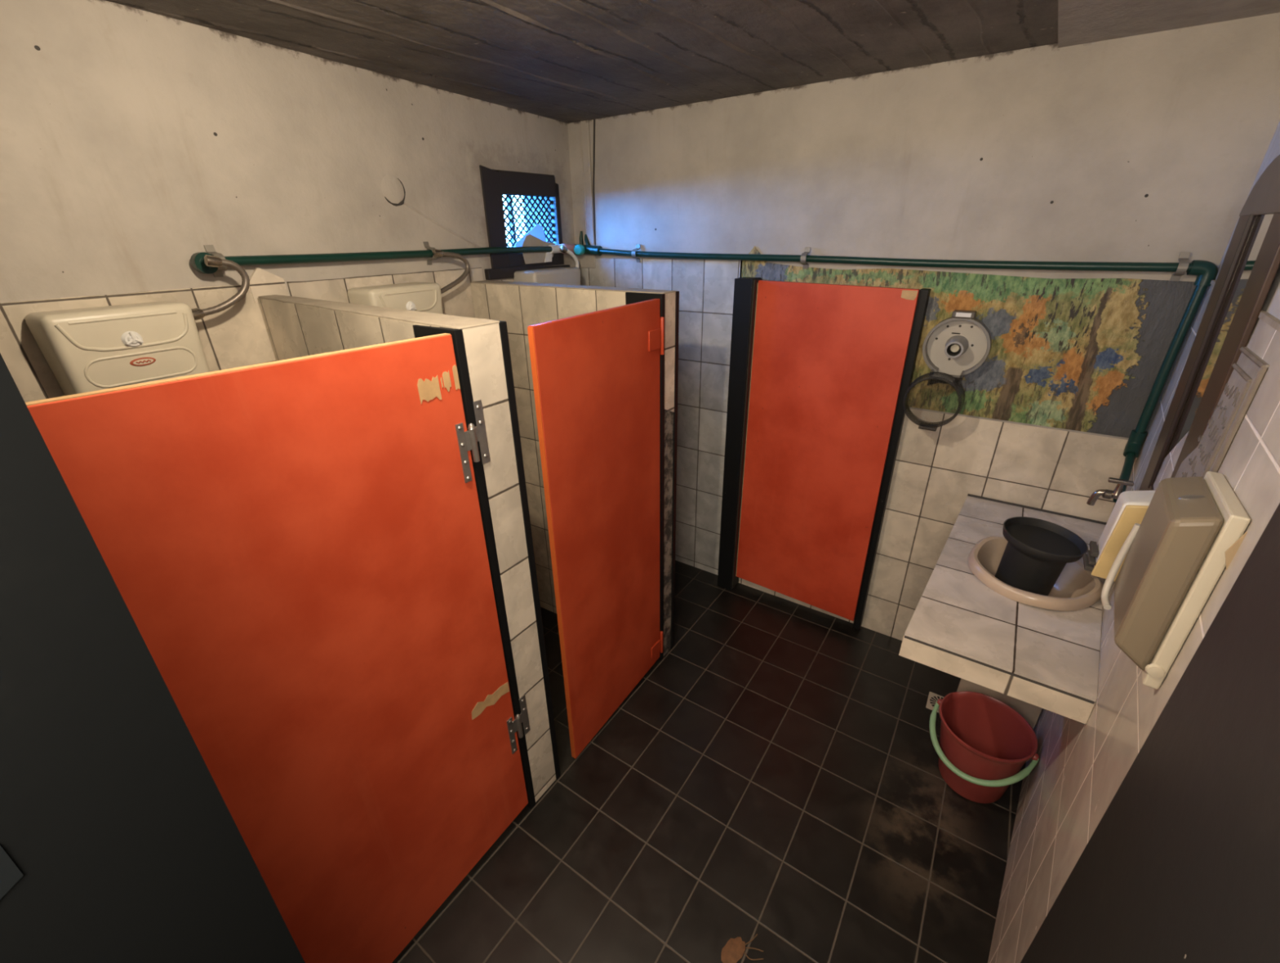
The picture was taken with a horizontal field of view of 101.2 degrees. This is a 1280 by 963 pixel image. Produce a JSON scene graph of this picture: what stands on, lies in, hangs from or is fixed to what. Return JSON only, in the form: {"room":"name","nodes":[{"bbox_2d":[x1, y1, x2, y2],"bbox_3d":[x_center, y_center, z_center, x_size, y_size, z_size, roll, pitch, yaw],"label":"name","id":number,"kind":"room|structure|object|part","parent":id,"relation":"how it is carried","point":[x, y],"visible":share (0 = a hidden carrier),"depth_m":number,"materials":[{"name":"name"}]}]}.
{"room":"public restroom","nodes":[
{"label":"public restroom","id":0,"kind":"room"},
{"bbox_2d":[0,353,304,962],"bbox_3d":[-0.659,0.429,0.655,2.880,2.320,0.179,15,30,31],"label":"door","id":1,"kind":"structure","parent":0,"point":[119,842],"depth_m":0.35,"materials":[{"name":"black paint"}]},
{"bbox_3d":[-0.403,0.227,0.318,0.004,0.084,0.020,15,30,31],"label":"strike plate","id":2,"kind":"part","parent":1,"relation":"part of","materials":[{"name":"grey metal"}]},
{"bbox_2d":[0,0,575,402],"bbox_3d":[-1.020,-0.269,2.156,0.210,2.320,2.590,13,28,27],"label":"wall","id":3,"kind":"structure","parent":0,"point":[133,141],"depth_m":1.43,"materials":[{"name":"white paint"}]},
{"bbox_2d":[25,301,209,395],"bbox_3d":[-1.255,-0.256,1.325,0.136,0.350,0.279,13,28,27],"label":"toilet cistern","id":4,"kind":"object","parent":3,"relation":"attached to","point":[95,348],"visible":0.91,"depth_m":1.24,"materials":[{"name":"beige plastic"}]},
{"bbox_3d":[-1.205,-0.338,1.250,0.012,0.040,0.040,13,28,27],"label":"flush knob","id":5,"kind":"part","parent":4,"relation":"part of","materials":[{"name":"white plastic"}]},
{"bbox_2d":[191,254,249,320],"bbox_3d":[-1.140,-0.523,1.412,0.032,0.159,0.170,15,30,31],"label":"supply hose","id":6,"kind":"object","parent":4,"relation":"attached to","point":[210,260],"visible":0.96,"depth_m":1.42,"materials":[{"name":"silver metal"}]},
{"bbox_2d":[347,282,443,314],"bbox_3d":[-0.865,-0.539,1.943,0.150,0.350,0.299,13,28,27],"label":"toilet cistern","id":7,"kind":"object","parent":3,"relation":"attached to","point":[426,297],"visible":0.35,"depth_m":1.84,"materials":[{"name":"beige plastic"}]},
{"bbox_3d":[-0.808,-0.619,1.864,0.012,0.040,0.040,13,28,27],"label":"flush knob","id":8,"kind":"part","parent":7,"relation":"part of","materials":[{"name":"white plastic"}]},
{"bbox_2d":[479,164,569,279],"bbox_3d":[-0.618,-1.220,2.510,0.228,0.449,0.602,13,28,27],"label":"window","id":9,"kind":"structure","parent":3,"relation":"in","point":[540,193],"depth_m":2.42,"materials":[{"name":"black metal"}]},
{"bbox_3d":[-0.526,-1.020,2.548,0.024,0.052,0.602,13,28,27],"label":"burnt sill","id":10,"kind":"part","parent":9,"relation":"part of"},
{"bbox_2d":[522,234,555,263],"bbox_3d":[-0.489,-1.134,2.559,0.010,0.128,0.260,13,28,27],"label":"scrap","id":11,"kind":"object","parent":9,"relation":"on","point":[530,240],"visible":0.83,"depth_m":2.54,"materials":[{"name":"white plastic"}]},
{"bbox_2d":[513,266,580,285],"bbox_3d":[-0.444,-0.868,2.626,0.141,0.360,0.369,13,28,27],"label":"toilet cistern","id":12,"kind":"object","parent":3,"relation":"attached to","point":[558,275],"visible":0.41,"depth_m":2.50,"materials":[{"name":"grey plastic"}]},
{"bbox_2d":[106,0,1279,123],"bbox_3d":[-0.392,-0.750,0.369,3.080,0.072,4.320,15,30,31],"label":"ceiling","id":13,"kind":"structure","parent":0,"point":[567,61],"depth_m":1.46,"materials":[{"name":"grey wood"}]},
{"bbox_2d":[391,560,1026,962],"bbox_3d":[-0.354,1.400,1.376,3.080,0.060,4.320,15,30,31],"label":"floor","id":14,"kind":"structure","parent":0,"point":[775,776],"depth_m":1.78,"materials":[{"name":"tile"}]},
{"bbox_2d":[257,294,560,809],"bbox_3d":[-0.718,0.271,1.761,0.883,1.669,0.156,14,29,30],"label":"wall","id":15,"kind":"structure","parent":14,"relation":"on","point":[296,326],"depth_m":1.43,"materials":[{"name":"tile"}]},
{"bbox_2d":[25,333,529,962],"bbox_3d":[-0.576,0.516,1.259,0.037,1.622,0.720,15,30,31],"label":"door","id":16,"kind":"structure","parent":15,"relation":"in","point":[296,548],"depth_m":1.07,"materials":[{"name":"orange paint"}]},
{"bbox_2d":[470,280,679,661],"bbox_3d":[-0.281,-0.025,2.403,0.959,1.647,0.122,14,29,30],"label":"wall","id":17,"kind":"structure","parent":14,"relation":"on","point":[522,305],"depth_m":2.19,"materials":[{"name":"tile"}]},
{"bbox_2d":[527,298,664,759],"bbox_3d":[-0.092,0.215,1.898,0.033,1.606,0.625,15,30,31],"label":"door","id":18,"kind":"structure","parent":17,"relation":"in","point":[596,375],"depth_m":1.78,"materials":[{"name":"orange paint"}]},
{"bbox_2d":[717,276,762,590],"bbox_3d":[0.490,-0.153,2.658,0.092,1.638,0.092,15,30,31],"label":"door frame","id":19,"kind":"structure","parent":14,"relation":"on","point":[745,288],"depth_m":2.55,"materials":[{"name":"black paint"}]},
{"bbox_2d":[735,280,919,621],"bbox_3d":[0.788,-0.096,2.446,0.645,1.556,0.024,17,31,33],"label":"door","id":20,"kind":"structure","parent":19,"relation":"attached to","point":[828,360],"depth_m":2.37,"materials":[{"name":"orange paint"}]},
{"bbox_2d":[720,933,763,962],"bbox_3d":[0.282,1.307,1.468,0.122,0.009,0.061,-4,25,-7],"label":"dry leaf","id":21,"kind":"object","parent":14,"relation":"on","point":[733,952],"visible":1,"depth_m":1.47,"materials":[{"name":"brown plant"}]},
{"bbox_3d":[0.260,1.308,1.467,0.054,0.009,0.081,15,30,31],"label":"blade","id":22,"kind":"part","parent":21,"relation":"part of","materials":[{"name":"brown plant"}]},
{"bbox_2d":[925,692,944,713],"bbox_3d":[1.269,0.942,2.217,0.100,0.007,0.100,15,30,31],"label":"floor drain","id":23,"kind":"object","parent":14,"relation":"on","point":[933,698],"visible":0.34,"depth_m":2.24,"materials":[{"name":"silver metal"}]},
{"bbox_2d":[928,691,1039,804],"bbox_3d":[1.181,0.960,1.855,0.317,0.274,0.321,15,30,31],"label":"bucket","id":24,"kind":"object","parent":14,"relation":"on","point":[984,744],"visible":1,"depth_m":1.84,"materials":[{"name":"red plastic"}]},
{"bbox_2d":[898,493,1106,729],"bbox_3d":[1.224,0.657,1.851,0.451,0.832,1.069,17,31,34],"label":"countertop","id":25,"kind":"structure","parent":14,"relation":"on","point":[1028,659],"depth_m":1.43,"materials":[{"name":"tile"}]},
{"bbox_2d":[968,536,1103,611],"bbox_3d":[1.229,0.378,1.691,0.345,0.261,0.373,15,30,31],"label":"basin","id":26,"kind":"object","parent":25,"relation":"in","point":[1075,588],"visible":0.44,"depth_m":1.62,"materials":[{"name":"beige ceramic"}]},
{"bbox_2d":[994,516,1088,595],"bbox_3d":[1.229,0.274,1.647,0.214,0.260,0.214,15,30,31],"label":"bucket","id":27,"kind":"object","parent":26,"relation":"in","point":[1037,551],"visible":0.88,"depth_m":1.60,"materials":[{"name":"plastic"}]},
{"bbox_2d":[578,12,1279,640],"bbox_3d":[0.744,-0.447,2.470,2.920,2.320,0.130,15,30,31],"label":"wall","id":28,"kind":"structure","parent":0,"point":[1151,147],"depth_m":1.91,"materials":[{"name":"white paint"}]},
{"bbox_2d":[567,119,595,268],"bbox_3d":[-0.281,-1.446,2.684,0.168,0.660,0.019,15,30,31],"label":"pipe","id":29,"kind":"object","parent":28,"relation":"attached to","point":[579,132],"depth_m":2.66,"materials":[{"name":"white paint"}]},
{"bbox_2d":[190,231,1217,502],"bbox_3d":[0.191,-0.349,1.658,2.486,0.832,1.777,15,30,31],"label":"pipe","id":30,"kind":"object","parent":28,"relation":"attached to","point":[1206,271],"visible":0.93,"depth_m":1.75,"materials":[{"name":"green plastic"}]},
{"bbox_2d":[431,248,470,293],"bbox_3d":[-0.761,-0.818,2.064,0.058,0.177,0.215,13,29,28],"label":"supply hose","id":31,"kind":"object","parent":30,"relation":"attached to","point":[436,252],"visible":0.8,"depth_m":2.07,"materials":[{"name":"silver metal"}]},
{"bbox_2d":[514,223,546,246],"bbox_3d":[-0.524,-1.161,2.487,0.006,0.104,0.244,13,28,27],"label":"plastic sheet","id":32,"kind":"object","parent":30,"relation":"on","point":[537,231],"visible":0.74,"depth_m":2.51,"materials":[{"name":"blue plastic"}]},
{"bbox_2d":[559,244,578,267],"bbox_3d":[-0.361,-1.119,2.709,0.035,0.184,0.117,18,31,34],"label":"supply hose","id":33,"kind":"object","parent":30,"relation":"attached to","point":[563,249],"visible":0.59,"depth_m":2.68,"materials":[{"name":"white plastic"}]},
{"bbox_3d":[-0.284,-1.259,2.751,0.078,0.097,0.031,15,30,31],"label":"valve stem","id":34,"kind":"part","parent":30,"relation":"part of","materials":[{"name":"metal"}]},
{"bbox_2d":[1086,477,1133,506],"bbox_3d":[1.478,0.038,1.642,0.107,0.098,0.044,15,30,31],"label":"water tap","id":35,"kind":"object","parent":30,"relation":"attached to","point":[1106,494],"visible":0.75,"depth_m":1.64,"materials":[{"name":"silver metal"}]},
{"bbox_3d":[1.478,0.056,1.650,0.105,0.059,0.030,15,30,31],"label":"spout","id":36,"kind":"part","parent":35,"relation":"part of","materials":[{"name":"silver metal"}]},
{"bbox_3d":[1.482,0.001,1.621,0.060,0.012,0.020,15,30,31],"label":"bar handle","id":37,"kind":"part","parent":35,"relation":"part of","materials":[{"name":"silver metal"}]},
{"bbox_2d":[853,288,930,630],"bbox_3d":[1.083,0.004,2.311,0.032,1.604,0.053,15,30,31],"label":"door frame","id":38,"kind":"structure","parent":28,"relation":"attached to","point":[924,293],"depth_m":2.23,"materials":[{"name":"black paint"}]},
{"bbox_2d":[902,309,991,431],"bbox_3d":[1.153,-0.416,1.981,0.240,0.428,0.158,15,30,31],"label":"dispenser","id":39,"kind":"object","parent":28,"relation":"attached to","point":[958,344],"visible":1,"depth_m":1.97,"materials":[{"name":"grey plastic"}]},
{"bbox_3d":[1.201,-0.512,1.995,0.206,0.215,0.010,15,30,31],"label":"plate","id":40,"kind":"part","parent":39,"relation":"part of","materials":[{"name":"grey plastic"}]},
{"bbox_3d":[1.167,-0.601,1.896,0.048,0.014,0.005,15,30,31],"label":"latch plate","id":41,"kind":"part","parent":39,"relation":"part of","materials":[{"name":"white plastic"}]},
{"bbox_3d":[1.087,-0.592,2.064,1.528,0.610,0.010,15,30,31],"label":"painted mural panel","id":42,"kind":"part","parent":28,"relation":"part of","materials":[{"name":"multicoloured paint"}]},
{"bbox_2d":[987,120,1279,962],"bbox_3d":[1.042,0.297,0.873,0.518,2.320,2.580,15,30,31],"label":"wall","id":43,"kind":"structure","parent":0,"point":[1080,769],"depth_m":1.08,"materials":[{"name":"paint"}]},
{"bbox_2d":[1082,490,1155,582],"bbox_3d":[1.086,0.114,1.155,0.123,0.210,0.101,15,30,31],"label":"soap dispenser","id":44,"kind":"object","parent":43,"relation":"attached to","point":[1131,508],"visible":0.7,"depth_m":1.14,"materials":[{"name":"white plastic"}]},
{"bbox_3d":[1.040,0.173,1.212,0.016,0.048,0.070,15,30,31],"label":"push lever","id":45,"kind":"part","parent":44,"relation":"part of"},
{"bbox_3d":[1.060,0.134,1.122,0.101,0.203,0.009,15,30,31],"label":"yellow panel","id":46,"kind":"part","parent":44,"relation":"part of","materials":[{"name":"plastic"}]},
{"bbox_2d":[1020,502,1279,962],"bbox_3d":[0.420,0.617,0.485,0.032,2.070,0.654,18,31,35],"label":"entrance door","id":47,"kind":"structure","parent":43,"relation":"in","point":[1182,864],"depth_m":0.47,"materials":[{"name":"black paint"}]},
{"bbox_2d":[1101,471,1250,689],"bbox_3d":[0.871,0.144,0.871,0.092,0.312,0.247,15,30,31],"label":"paper towel dispenser","id":48,"kind":"object","parent":43,"relation":"attached to","point":[1191,529],"visible":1,"depth_m":0.80,"materials":[{"name":"beige plastic"}]},
{"bbox_2d":[1138,154,1279,490],"bbox_3d":[1.293,-0.258,1.203,0.047,0.856,0.481,18,31,34],"label":"wall mirror","id":49,"kind":"object","parent":43,"relation":"attached to","point":[1251,264],"visible":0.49,"depth_m":1.15,"materials":[{"name":"brown wood"}]},
{"bbox_3d":[1.313,0.088,1.355,0.015,0.100,0.209,18,31,34],"label":"frame rail","id":50,"kind":"part","parent":49,"relation":"part of","materials":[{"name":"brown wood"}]},
{"bbox_2d":[1164,213,1273,457],"bbox_3d":[1.298,-0.251,1.203,0.028,0.652,0.218,18,31,34],"label":"mirror glass","id":51,"kind":"object","parent":49,"relation":"on","point":[1256,229],"depth_m":1.19,"materials":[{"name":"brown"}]},
{"bbox_2d":[1174,346,1269,478],"bbox_3d":[1.099,-0.077,1.017,0.009,0.352,0.317,19,32,36],"label":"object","id":52,"kind":"object","parent":43,"relation":"attached to","point":[1250,370],"visible":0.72,"depth_m":0.95,"materials":[{"name":"paper"}]}
]}

